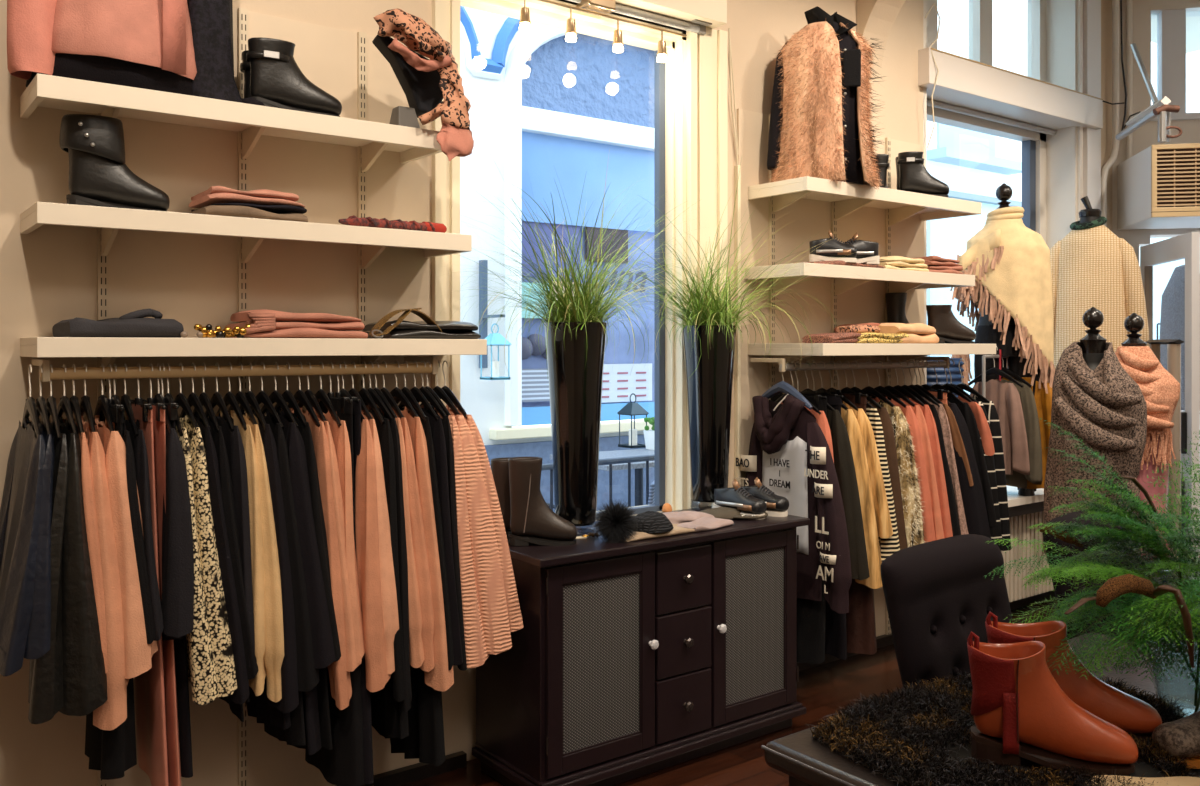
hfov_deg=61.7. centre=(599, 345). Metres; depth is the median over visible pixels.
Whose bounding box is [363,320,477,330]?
pouch
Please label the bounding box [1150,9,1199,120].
window
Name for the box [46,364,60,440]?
clothes hanger
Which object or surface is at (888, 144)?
upright
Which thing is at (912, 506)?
coat
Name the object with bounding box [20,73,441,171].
wall shelf
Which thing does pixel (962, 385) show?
clothes hanger
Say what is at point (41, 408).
clothes hanger
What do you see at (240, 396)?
clothes hanger
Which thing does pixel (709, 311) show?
grass plant
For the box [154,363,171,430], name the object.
clothes hanger
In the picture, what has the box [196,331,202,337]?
earring
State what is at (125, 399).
clothes hanger
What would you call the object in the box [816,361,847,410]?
clothes hanger
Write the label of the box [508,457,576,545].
boot
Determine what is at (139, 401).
clothes hanger
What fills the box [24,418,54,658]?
leather jacket
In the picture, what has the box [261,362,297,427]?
clothes hanger
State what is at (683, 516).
scarf
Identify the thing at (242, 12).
upright
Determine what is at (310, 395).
clothes hanger
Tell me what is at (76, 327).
sweater
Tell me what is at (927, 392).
clothes hanger
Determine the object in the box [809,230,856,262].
trainer
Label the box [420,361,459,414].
clothes hanger
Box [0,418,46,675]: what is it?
jacket
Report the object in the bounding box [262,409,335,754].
hanging garment
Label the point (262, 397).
clothes hanger
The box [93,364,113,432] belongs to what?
clothes hanger
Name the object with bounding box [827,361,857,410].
clothes hanger
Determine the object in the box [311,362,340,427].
clothes hanger
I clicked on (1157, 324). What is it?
stand
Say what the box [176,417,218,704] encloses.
dress
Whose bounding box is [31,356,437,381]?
rail
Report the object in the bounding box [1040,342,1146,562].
tweed shawl
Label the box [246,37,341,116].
boot
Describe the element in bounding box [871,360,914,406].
clothes hanger
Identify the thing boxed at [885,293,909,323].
boot
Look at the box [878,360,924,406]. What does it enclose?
clothes hanger
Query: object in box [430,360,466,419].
clothes hanger
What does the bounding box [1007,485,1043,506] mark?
trim
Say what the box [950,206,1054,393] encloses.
poncho
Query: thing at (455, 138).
scarf
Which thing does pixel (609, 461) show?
railing
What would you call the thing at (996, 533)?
dress
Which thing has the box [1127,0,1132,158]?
pipe
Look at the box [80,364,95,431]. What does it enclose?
clothes hanger
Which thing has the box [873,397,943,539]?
blouse
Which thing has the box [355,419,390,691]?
blouse
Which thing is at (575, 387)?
vase
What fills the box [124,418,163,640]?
jersey
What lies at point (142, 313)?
belt
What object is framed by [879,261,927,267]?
sweater
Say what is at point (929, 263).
sweater
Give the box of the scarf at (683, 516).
[663,511,714,523]
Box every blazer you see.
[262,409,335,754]
[277,408,340,749]
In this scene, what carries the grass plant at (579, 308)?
in the vase at (575, 387)
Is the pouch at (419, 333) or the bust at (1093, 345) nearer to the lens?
the pouch at (419, 333)
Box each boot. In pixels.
[59,114,169,211]
[240,50,250,97]
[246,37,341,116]
[491,457,511,539]
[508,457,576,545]
[873,154,889,187]
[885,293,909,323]
[895,157,899,189]
[897,151,948,196]
[926,305,975,343]
[967,631,1137,774]
[985,611,1161,743]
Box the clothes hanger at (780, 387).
[761,365,812,409]
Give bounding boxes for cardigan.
[187,0,241,102]
[419,403,489,667]
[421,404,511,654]
[449,406,522,631]
[826,408,869,579]
[938,403,973,485]
[970,379,1029,474]
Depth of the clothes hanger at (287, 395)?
3.14 m
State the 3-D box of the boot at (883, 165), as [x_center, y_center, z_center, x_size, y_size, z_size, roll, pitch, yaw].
[1.454,-0.870,5.231,0.104,0.224,0.211,0,0,13]
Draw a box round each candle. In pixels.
[492,361,498,376]
[629,429,636,445]
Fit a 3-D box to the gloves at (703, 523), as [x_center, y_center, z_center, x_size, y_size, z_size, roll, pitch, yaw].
[0.420,0.704,3.992,0.240,0.032,0.124,0,0,-44]
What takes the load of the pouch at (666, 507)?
on the sideboard
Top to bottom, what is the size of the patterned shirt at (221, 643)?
0.824 m
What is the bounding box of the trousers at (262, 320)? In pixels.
[230,309,361,333]
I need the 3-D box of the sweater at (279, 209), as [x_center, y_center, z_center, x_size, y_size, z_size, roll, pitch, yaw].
[-1.112,-0.434,3.187,0.290,0.023,0.258,0,0,-37]
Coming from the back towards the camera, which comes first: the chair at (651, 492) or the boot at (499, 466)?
the chair at (651, 492)
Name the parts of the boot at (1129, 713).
elastic panel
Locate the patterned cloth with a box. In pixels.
[1085,775,1199,785]
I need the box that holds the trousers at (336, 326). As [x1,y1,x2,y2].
[224,321,364,330]
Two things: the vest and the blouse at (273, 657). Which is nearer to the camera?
the blouse at (273, 657)
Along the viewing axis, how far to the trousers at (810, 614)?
4.49 m
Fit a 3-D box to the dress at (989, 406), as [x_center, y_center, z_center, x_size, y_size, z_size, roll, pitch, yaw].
[2.019,0.676,5.499,0.179,0.829,0.449,0,0,-39]
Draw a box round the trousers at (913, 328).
[878,323,935,333]
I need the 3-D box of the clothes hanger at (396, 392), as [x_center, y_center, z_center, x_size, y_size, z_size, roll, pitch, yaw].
[-0.691,0.152,3.414,0.024,0.203,0.339,0,0,-37]
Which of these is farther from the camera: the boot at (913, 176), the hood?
the boot at (913, 176)
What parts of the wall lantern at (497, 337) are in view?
frame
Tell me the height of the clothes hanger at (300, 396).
0.203 m
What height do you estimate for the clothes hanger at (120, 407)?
0.162 m
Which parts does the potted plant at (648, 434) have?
pot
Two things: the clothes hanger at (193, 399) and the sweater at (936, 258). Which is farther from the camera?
the sweater at (936, 258)
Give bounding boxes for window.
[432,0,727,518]
[923,0,1082,383]
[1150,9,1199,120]
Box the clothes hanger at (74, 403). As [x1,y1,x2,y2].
[66,364,83,437]
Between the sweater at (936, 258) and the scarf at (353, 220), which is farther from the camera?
the sweater at (936, 258)
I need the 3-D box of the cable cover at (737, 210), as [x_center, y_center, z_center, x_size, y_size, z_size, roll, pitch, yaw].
[0.648,-0.075,4.736,0.020,1.550,0.025,0,0,-37]
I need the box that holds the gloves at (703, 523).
[677,517,733,531]
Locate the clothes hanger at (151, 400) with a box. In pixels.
[143,363,165,420]
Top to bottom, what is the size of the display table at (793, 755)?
0.760 m
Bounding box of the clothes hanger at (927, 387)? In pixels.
[921,359,949,405]
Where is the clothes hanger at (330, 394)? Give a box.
[314,362,352,412]
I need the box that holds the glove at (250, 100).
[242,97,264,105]
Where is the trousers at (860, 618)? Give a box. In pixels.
[842,394,876,654]
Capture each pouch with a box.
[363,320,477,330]
[365,329,480,338]
[662,503,671,511]
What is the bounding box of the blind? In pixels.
[522,131,653,232]
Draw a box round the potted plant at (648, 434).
[643,417,653,449]
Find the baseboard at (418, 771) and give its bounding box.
[337,590,1054,785]
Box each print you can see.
[740,454,756,471]
[810,446,825,463]
[815,483,832,497]
[820,552,835,564]
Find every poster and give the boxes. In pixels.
[522,282,548,318]
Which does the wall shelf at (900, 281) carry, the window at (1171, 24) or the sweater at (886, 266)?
the sweater at (886, 266)
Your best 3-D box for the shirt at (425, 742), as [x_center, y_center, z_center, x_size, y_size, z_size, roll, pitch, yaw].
[-0.626,0.804,3.461,0.144,1.202,0.447,0,0,-37]
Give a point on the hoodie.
(789, 453)
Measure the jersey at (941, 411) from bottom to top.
0.783 m
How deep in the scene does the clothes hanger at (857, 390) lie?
4.87 m
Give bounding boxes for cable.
[728,28,738,164]
[925,3,940,147]
[1103,0,1139,130]
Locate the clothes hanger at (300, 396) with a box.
[288,362,319,426]
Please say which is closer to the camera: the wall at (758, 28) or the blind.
the wall at (758, 28)
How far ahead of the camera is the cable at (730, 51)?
4.71 m
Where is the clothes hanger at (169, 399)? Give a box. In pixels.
[164,363,182,435]
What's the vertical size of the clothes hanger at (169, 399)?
0.203 m
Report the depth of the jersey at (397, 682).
3.19 m
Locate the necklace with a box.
[194,323,250,337]
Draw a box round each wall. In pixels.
[0,0,429,785]
[233,0,1111,760]
[1112,0,1199,261]
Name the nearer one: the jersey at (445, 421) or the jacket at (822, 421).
the jersey at (445, 421)
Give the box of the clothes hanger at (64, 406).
[57,364,77,437]
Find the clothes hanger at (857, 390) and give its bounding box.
[851,360,881,408]
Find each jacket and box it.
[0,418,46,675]
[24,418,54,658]
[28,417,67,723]
[767,6,862,184]
[780,402,833,461]
[927,358,963,396]
[973,377,1051,488]
[1001,379,1042,487]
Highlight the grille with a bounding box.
[1151,143,1199,216]
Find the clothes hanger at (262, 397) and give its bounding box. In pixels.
[250,362,283,428]
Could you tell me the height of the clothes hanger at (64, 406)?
0.203 m
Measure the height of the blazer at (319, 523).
1.060 m
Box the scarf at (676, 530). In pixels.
[621,524,694,541]
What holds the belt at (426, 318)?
on the pouch at (404, 325)
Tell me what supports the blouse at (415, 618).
hanging from the clothes hanger at (379, 392)
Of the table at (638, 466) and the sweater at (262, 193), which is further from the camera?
the table at (638, 466)
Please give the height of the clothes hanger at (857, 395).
0.202 m
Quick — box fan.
[1116,43,1181,142]
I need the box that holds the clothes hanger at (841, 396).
[811,361,842,397]
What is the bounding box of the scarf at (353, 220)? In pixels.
[338,215,446,232]
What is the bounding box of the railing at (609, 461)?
[542,455,653,510]
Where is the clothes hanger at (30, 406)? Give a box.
[21,364,39,437]
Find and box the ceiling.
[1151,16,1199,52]
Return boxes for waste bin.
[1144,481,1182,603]
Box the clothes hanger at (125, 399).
[120,363,137,437]
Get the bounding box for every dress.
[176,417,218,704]
[368,407,411,738]
[947,395,1010,551]
[977,402,1002,550]
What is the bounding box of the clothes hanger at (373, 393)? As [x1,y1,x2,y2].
[363,361,392,420]
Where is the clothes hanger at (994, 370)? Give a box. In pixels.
[968,346,1022,387]
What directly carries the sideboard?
on the floor
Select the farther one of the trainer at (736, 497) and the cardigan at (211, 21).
the trainer at (736, 497)
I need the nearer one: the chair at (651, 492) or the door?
the chair at (651, 492)
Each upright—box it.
[97,113,108,785]
[238,7,247,785]
[357,32,366,391]
[769,114,774,387]
[831,202,836,389]
[885,137,890,634]
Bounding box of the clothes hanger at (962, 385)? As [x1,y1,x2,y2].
[950,359,988,401]
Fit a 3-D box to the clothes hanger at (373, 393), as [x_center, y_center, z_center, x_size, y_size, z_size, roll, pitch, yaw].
[-0.766,0.152,3.357,0.024,0.203,0.339,0,0,-39]
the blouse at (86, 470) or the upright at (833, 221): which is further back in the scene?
the upright at (833, 221)
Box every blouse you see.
[7,0,196,79]
[62,417,107,672]
[81,416,128,730]
[95,415,157,678]
[215,411,265,695]
[228,410,283,701]
[289,408,351,709]
[300,408,361,671]
[304,407,364,664]
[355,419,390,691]
[361,409,398,673]
[366,405,423,667]
[376,405,434,671]
[395,406,453,691]
[841,407,881,588]
[843,401,892,537]
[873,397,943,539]
[876,399,935,542]
[879,397,952,537]
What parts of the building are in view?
band moulding, lantern bracket, arch moulding, purple panel, stone sill, pane, arched pane, dark panel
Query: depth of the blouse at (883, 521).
4.68 m
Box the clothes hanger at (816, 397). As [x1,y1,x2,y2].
[777,361,826,405]
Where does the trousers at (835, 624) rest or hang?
hanging from the clothes hanger at (841, 396)
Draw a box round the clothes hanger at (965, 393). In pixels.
[948,359,977,402]
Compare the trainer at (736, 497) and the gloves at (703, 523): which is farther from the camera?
the trainer at (736, 497)
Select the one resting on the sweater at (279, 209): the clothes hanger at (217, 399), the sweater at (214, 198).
the sweater at (214, 198)
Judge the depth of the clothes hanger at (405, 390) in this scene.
3.38 m
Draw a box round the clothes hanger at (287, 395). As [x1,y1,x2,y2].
[275,362,305,426]
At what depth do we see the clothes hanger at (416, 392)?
3.41 m
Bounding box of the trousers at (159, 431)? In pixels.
[143,403,180,785]
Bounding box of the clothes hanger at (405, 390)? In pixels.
[394,361,425,421]
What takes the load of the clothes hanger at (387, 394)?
hanging from the rail at (257, 370)
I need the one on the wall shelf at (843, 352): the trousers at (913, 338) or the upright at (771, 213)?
the trousers at (913, 338)
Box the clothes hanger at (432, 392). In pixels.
[417,361,450,415]
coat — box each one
[878,399,927,546]
[947,396,996,526]
[948,403,990,538]
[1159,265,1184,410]
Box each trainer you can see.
[712,479,766,519]
[741,477,788,516]
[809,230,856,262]
[844,232,879,264]
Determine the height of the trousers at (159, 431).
1.103 m
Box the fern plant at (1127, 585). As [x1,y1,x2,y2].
[983,418,1199,712]
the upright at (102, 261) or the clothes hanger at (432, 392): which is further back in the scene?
the clothes hanger at (432, 392)
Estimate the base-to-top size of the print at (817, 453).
0.075 m
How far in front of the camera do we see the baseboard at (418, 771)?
3.77 m
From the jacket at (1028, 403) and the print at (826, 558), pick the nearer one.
the print at (826, 558)
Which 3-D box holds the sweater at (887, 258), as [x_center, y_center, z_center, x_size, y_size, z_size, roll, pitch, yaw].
[1.449,-0.432,5.090,0.296,0.032,0.277,0,0,-37]
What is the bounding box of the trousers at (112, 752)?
[85,407,136,779]
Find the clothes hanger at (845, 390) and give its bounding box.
[841,361,873,407]
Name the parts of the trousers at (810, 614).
leg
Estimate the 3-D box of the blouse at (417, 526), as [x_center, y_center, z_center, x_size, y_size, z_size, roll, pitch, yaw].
[-0.701,0.628,3.409,0.107,0.854,0.446,0,0,-37]
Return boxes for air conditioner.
[1117,143,1199,229]
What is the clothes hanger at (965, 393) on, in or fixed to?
hanging from the rail at (931, 364)
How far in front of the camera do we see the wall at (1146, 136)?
6.90 m
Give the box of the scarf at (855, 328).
[836,324,879,332]
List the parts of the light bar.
bulb, bulb, bulb, bulb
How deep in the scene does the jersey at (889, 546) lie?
4.74 m
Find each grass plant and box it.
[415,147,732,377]
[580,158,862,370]
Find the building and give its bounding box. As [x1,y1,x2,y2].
[460,0,1199,512]
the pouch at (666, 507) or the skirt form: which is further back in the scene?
the pouch at (666, 507)
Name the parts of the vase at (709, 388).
glass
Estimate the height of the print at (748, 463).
0.075 m
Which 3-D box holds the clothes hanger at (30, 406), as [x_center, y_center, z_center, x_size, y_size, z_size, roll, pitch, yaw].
[-1.562,0.152,2.755,0.024,0.203,0.339,0,0,-37]
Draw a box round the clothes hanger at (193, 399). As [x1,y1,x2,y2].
[179,363,211,431]
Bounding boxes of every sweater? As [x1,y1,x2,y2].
[52,317,183,337]
[189,193,304,207]
[191,186,298,201]
[191,202,306,213]
[834,323,880,330]
[860,256,924,263]
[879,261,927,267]
[883,265,928,271]
[913,255,959,262]
[924,260,961,265]
[927,266,962,270]
[928,269,962,273]
[1050,224,1149,368]
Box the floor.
[401,597,1197,785]
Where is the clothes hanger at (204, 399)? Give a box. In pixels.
[193,363,218,432]
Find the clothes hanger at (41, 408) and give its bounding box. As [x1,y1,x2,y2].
[36,364,50,433]
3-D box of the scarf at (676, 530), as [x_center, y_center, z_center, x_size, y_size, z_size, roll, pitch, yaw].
[0.210,0.706,3.834,0.364,0.028,0.142,0,0,-38]
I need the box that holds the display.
[372,35,442,127]
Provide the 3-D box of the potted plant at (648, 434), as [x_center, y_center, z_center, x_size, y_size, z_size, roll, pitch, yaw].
[0.427,0.641,7.374,0.191,0.239,0.181,0,0,-37]
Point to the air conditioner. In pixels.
(1158, 187)
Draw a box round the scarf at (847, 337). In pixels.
[802,332,873,342]
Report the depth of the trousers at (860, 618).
4.74 m
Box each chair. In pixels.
[648,481,653,504]
[880,534,1011,687]
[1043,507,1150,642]
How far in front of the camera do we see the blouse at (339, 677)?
3.07 m
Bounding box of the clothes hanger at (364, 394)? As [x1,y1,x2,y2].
[358,361,384,424]
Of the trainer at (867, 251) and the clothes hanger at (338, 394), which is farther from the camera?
the trainer at (867, 251)
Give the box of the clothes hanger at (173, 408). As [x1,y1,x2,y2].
[161,363,178,420]
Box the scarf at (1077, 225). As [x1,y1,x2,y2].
[1070,216,1106,229]
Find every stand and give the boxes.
[982,355,1008,397]
[1079,196,1101,222]
[1156,323,1159,338]
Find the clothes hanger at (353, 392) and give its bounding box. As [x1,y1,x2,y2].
[348,361,371,419]
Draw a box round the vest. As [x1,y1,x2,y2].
[769,20,888,196]
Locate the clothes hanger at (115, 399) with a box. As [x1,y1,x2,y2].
[111,364,126,436]
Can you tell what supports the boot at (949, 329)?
on the wall shelf at (843, 352)
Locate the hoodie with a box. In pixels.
[734,394,851,613]
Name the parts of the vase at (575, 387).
glass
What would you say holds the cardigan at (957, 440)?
hanging from the clothes hanger at (927, 392)
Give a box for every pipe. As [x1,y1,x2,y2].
[1101,0,1118,226]
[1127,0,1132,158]
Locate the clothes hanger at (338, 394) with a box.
[327,361,359,402]
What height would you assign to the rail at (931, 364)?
0.062 m
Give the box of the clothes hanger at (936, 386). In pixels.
[930,359,964,405]
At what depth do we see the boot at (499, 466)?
3.71 m
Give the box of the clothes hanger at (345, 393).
[339,361,364,421]
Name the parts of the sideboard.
door, wicker panel, knob, drawer, drawer, drawer, knob, knob, knob, knob, studded cap, door, wicker panel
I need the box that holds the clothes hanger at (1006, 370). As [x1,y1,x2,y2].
[1001,358,1031,387]
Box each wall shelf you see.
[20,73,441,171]
[20,202,471,268]
[20,337,486,366]
[745,262,974,294]
[748,176,981,225]
[748,343,995,366]
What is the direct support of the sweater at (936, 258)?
on the sweater at (929, 263)
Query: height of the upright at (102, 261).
2.690 m
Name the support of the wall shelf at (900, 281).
attached to the wall at (758, 28)
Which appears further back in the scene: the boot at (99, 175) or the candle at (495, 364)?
the candle at (495, 364)
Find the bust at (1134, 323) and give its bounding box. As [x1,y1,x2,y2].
[1121,313,1169,559]
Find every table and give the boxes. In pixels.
[550,448,653,505]
[761,632,1199,785]
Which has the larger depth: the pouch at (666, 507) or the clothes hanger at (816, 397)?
the clothes hanger at (816, 397)
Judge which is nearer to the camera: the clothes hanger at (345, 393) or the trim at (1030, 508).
the clothes hanger at (345, 393)
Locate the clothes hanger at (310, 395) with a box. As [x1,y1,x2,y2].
[298,362,325,424]
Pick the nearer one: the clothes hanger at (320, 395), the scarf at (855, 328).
the clothes hanger at (320, 395)
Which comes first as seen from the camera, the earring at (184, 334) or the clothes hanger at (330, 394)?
the earring at (184, 334)
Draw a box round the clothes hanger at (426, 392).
[403,361,446,416]
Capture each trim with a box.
[460,0,685,50]
[596,505,661,520]
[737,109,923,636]
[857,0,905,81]
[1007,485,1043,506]
[1008,501,1043,516]
[1083,0,1100,209]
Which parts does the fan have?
arm, plate, post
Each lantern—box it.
[480,323,511,379]
[618,393,648,447]
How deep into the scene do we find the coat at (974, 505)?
5.14 m
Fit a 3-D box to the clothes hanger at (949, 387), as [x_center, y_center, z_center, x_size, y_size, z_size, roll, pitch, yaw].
[1.857,0.192,5.377,0.024,0.244,0.339,0,0,-36]
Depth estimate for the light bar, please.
4.16 m
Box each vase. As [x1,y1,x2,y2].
[544,322,606,535]
[682,325,736,509]
[1132,598,1160,702]
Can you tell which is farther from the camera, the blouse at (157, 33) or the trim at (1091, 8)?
the trim at (1091, 8)
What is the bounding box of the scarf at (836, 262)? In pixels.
[799,260,884,267]
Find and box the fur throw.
[805,671,1196,785]
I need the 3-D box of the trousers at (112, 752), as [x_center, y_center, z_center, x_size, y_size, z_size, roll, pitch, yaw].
[-1.405,0.678,2.874,0.116,1.017,0.330,0,0,-37]
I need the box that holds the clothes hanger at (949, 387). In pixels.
[942,361,972,401]
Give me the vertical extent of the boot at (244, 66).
0.214 m
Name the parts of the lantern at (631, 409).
frame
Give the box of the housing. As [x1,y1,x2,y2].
[918,47,1102,135]
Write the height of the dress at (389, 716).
1.079 m
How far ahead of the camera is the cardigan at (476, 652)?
3.33 m
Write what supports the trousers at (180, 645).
hanging from the clothes hanger at (173, 408)
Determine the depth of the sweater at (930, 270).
5.18 m
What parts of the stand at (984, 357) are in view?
leg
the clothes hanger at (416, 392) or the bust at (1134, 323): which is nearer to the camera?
the clothes hanger at (416, 392)
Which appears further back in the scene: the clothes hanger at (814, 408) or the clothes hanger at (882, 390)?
the clothes hanger at (882, 390)
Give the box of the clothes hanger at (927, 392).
[914,360,943,406]
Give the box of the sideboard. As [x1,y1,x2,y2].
[472,506,809,785]
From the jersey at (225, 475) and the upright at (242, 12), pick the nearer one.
the jersey at (225, 475)
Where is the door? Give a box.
[1140,232,1199,610]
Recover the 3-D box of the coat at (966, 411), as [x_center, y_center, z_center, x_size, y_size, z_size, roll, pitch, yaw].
[1.888,0.603,5.399,0.297,0.683,0.453,0,0,-37]
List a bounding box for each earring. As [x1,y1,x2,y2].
[180,331,187,337]
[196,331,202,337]
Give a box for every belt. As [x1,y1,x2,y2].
[119,309,162,319]
[369,308,441,337]
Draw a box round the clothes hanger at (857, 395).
[836,361,867,403]
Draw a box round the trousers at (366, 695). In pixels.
[353,401,373,783]
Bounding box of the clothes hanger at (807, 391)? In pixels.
[800,361,834,410]
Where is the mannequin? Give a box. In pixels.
[974,183,1039,495]
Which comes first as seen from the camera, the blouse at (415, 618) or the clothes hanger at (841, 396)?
the blouse at (415, 618)
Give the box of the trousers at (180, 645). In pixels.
[165,405,192,777]
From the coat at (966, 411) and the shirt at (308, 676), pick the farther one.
the coat at (966, 411)
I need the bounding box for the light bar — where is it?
[519,0,685,62]
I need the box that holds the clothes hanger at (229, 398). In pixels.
[217,362,246,430]
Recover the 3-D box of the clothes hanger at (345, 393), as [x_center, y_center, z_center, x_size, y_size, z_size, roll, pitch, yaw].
[-0.842,0.152,3.299,0.024,0.203,0.339,0,0,-39]
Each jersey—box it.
[123,420,154,643]
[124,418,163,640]
[180,412,249,704]
[194,412,258,721]
[208,414,256,701]
[369,408,406,701]
[399,405,462,664]
[411,404,466,670]
[866,406,899,560]
[867,400,907,549]
[888,398,960,535]
[898,397,968,534]
[947,395,994,455]
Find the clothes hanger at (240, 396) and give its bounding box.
[228,362,256,425]
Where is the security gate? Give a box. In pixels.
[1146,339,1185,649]
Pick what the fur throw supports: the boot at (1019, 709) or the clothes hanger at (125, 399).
the boot at (1019, 709)
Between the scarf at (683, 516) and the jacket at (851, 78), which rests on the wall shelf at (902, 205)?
the jacket at (851, 78)
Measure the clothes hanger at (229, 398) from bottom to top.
0.203 m
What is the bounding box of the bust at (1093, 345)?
[1079,307,1106,369]
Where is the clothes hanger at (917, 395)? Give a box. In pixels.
[887,360,929,405]
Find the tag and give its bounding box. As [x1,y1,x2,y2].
[576,532,598,538]
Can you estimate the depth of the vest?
4.63 m
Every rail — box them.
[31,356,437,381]
[750,356,948,371]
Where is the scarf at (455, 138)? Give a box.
[373,8,473,160]
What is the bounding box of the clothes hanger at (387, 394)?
[369,361,403,418]
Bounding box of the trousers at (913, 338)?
[900,334,938,343]
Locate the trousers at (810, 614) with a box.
[770,395,826,663]
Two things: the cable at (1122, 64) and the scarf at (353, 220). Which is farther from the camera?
the cable at (1122, 64)
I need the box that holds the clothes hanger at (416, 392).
[398,361,437,421]
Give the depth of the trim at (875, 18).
5.27 m
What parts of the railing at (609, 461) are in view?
rail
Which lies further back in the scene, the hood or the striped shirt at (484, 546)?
the hood
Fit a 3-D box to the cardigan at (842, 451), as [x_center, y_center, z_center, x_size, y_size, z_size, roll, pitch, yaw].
[1.048,0.666,4.764,0.237,0.809,0.468,0,0,-37]
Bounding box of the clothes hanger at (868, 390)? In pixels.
[862,360,894,406]
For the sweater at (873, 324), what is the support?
on the sweater
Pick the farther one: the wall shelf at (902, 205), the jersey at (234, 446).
the wall shelf at (902, 205)
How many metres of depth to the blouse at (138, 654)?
2.71 m
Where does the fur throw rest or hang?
on the display table at (793, 755)
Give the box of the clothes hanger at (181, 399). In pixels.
[174,363,197,426]
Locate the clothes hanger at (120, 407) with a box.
[107,364,124,422]
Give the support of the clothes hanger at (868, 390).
hanging from the rail at (931, 364)
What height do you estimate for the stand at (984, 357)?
0.810 m
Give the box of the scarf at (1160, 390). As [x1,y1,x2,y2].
[1115,346,1179,472]
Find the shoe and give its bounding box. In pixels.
[1152,710,1199,768]
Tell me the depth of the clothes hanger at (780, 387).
4.57 m
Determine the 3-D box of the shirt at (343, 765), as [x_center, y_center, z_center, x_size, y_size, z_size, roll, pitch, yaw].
[-0.869,0.772,3.279,0.124,1.206,0.374,0,0,-37]
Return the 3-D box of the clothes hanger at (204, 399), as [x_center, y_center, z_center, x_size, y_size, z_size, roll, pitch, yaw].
[-1.195,0.152,3.032,0.024,0.203,0.339,0,0,-36]
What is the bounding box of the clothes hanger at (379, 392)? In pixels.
[365,361,397,417]
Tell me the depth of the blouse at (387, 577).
3.16 m
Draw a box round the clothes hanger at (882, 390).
[867,360,906,407]
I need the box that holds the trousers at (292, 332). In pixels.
[231,328,367,338]
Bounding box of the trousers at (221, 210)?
[190,205,307,221]
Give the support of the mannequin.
on the trim at (1014, 499)
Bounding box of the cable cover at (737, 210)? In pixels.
[734,165,740,483]
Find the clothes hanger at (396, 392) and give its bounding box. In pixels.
[390,361,420,420]
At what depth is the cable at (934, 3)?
5.57 m
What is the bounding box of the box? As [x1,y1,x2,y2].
[568,0,726,34]
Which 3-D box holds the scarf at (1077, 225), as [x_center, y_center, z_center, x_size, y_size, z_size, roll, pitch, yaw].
[2.965,-0.261,6.416,0.487,1.121,0.205,0,0,26]
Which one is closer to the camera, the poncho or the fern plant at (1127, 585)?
the fern plant at (1127, 585)
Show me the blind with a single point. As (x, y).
(543, 154)
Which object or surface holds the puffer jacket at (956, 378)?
on the plinth block
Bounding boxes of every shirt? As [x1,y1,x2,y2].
[52,417,107,715]
[161,423,193,639]
[179,415,236,696]
[241,410,298,729]
[252,409,319,745]
[305,398,363,785]
[390,404,453,765]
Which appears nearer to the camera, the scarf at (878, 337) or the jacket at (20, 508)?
the jacket at (20, 508)
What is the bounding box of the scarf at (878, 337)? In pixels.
[856,332,908,342]
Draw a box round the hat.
[590,499,672,543]
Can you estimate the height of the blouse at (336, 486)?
0.797 m
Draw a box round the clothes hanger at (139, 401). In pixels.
[130,363,152,421]
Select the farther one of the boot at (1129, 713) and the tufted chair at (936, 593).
the tufted chair at (936, 593)
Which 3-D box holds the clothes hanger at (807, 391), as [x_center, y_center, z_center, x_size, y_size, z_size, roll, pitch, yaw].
[0.975,0.192,4.710,0.024,0.244,0.339,0,0,-38]
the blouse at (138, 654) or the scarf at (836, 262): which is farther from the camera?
the scarf at (836, 262)
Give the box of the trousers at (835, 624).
[821,395,846,659]
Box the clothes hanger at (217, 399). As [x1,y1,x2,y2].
[205,363,233,432]
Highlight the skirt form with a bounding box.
[26,53,192,95]
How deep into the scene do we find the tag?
3.78 m
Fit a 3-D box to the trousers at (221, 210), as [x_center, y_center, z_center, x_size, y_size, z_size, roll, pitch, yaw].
[-1.117,-0.409,3.178,0.315,0.042,0.269,0,0,-37]
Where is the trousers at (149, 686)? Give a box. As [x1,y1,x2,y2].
[125,404,168,785]
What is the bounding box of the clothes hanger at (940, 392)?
[918,360,949,398]
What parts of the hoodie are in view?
print panel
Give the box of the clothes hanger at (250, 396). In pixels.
[240,362,265,429]
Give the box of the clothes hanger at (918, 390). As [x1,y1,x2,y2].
[896,360,939,406]
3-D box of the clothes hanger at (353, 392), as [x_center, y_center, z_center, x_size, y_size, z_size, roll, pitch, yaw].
[-0.815,0.152,3.320,0.024,0.203,0.339,0,0,-36]
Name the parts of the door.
handle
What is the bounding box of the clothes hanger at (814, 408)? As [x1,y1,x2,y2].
[775,361,820,414]
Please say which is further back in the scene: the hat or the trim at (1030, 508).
the trim at (1030, 508)
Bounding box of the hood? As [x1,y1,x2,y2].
[752,395,804,453]
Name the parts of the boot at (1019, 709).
elastic panel, elastic panel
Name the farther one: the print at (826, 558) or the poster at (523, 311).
the poster at (523, 311)
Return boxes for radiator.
[1001,511,1053,601]
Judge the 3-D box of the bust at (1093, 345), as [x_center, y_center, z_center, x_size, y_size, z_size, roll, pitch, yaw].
[2.306,0.708,4.701,0.300,1.783,0.300,0,0,26]

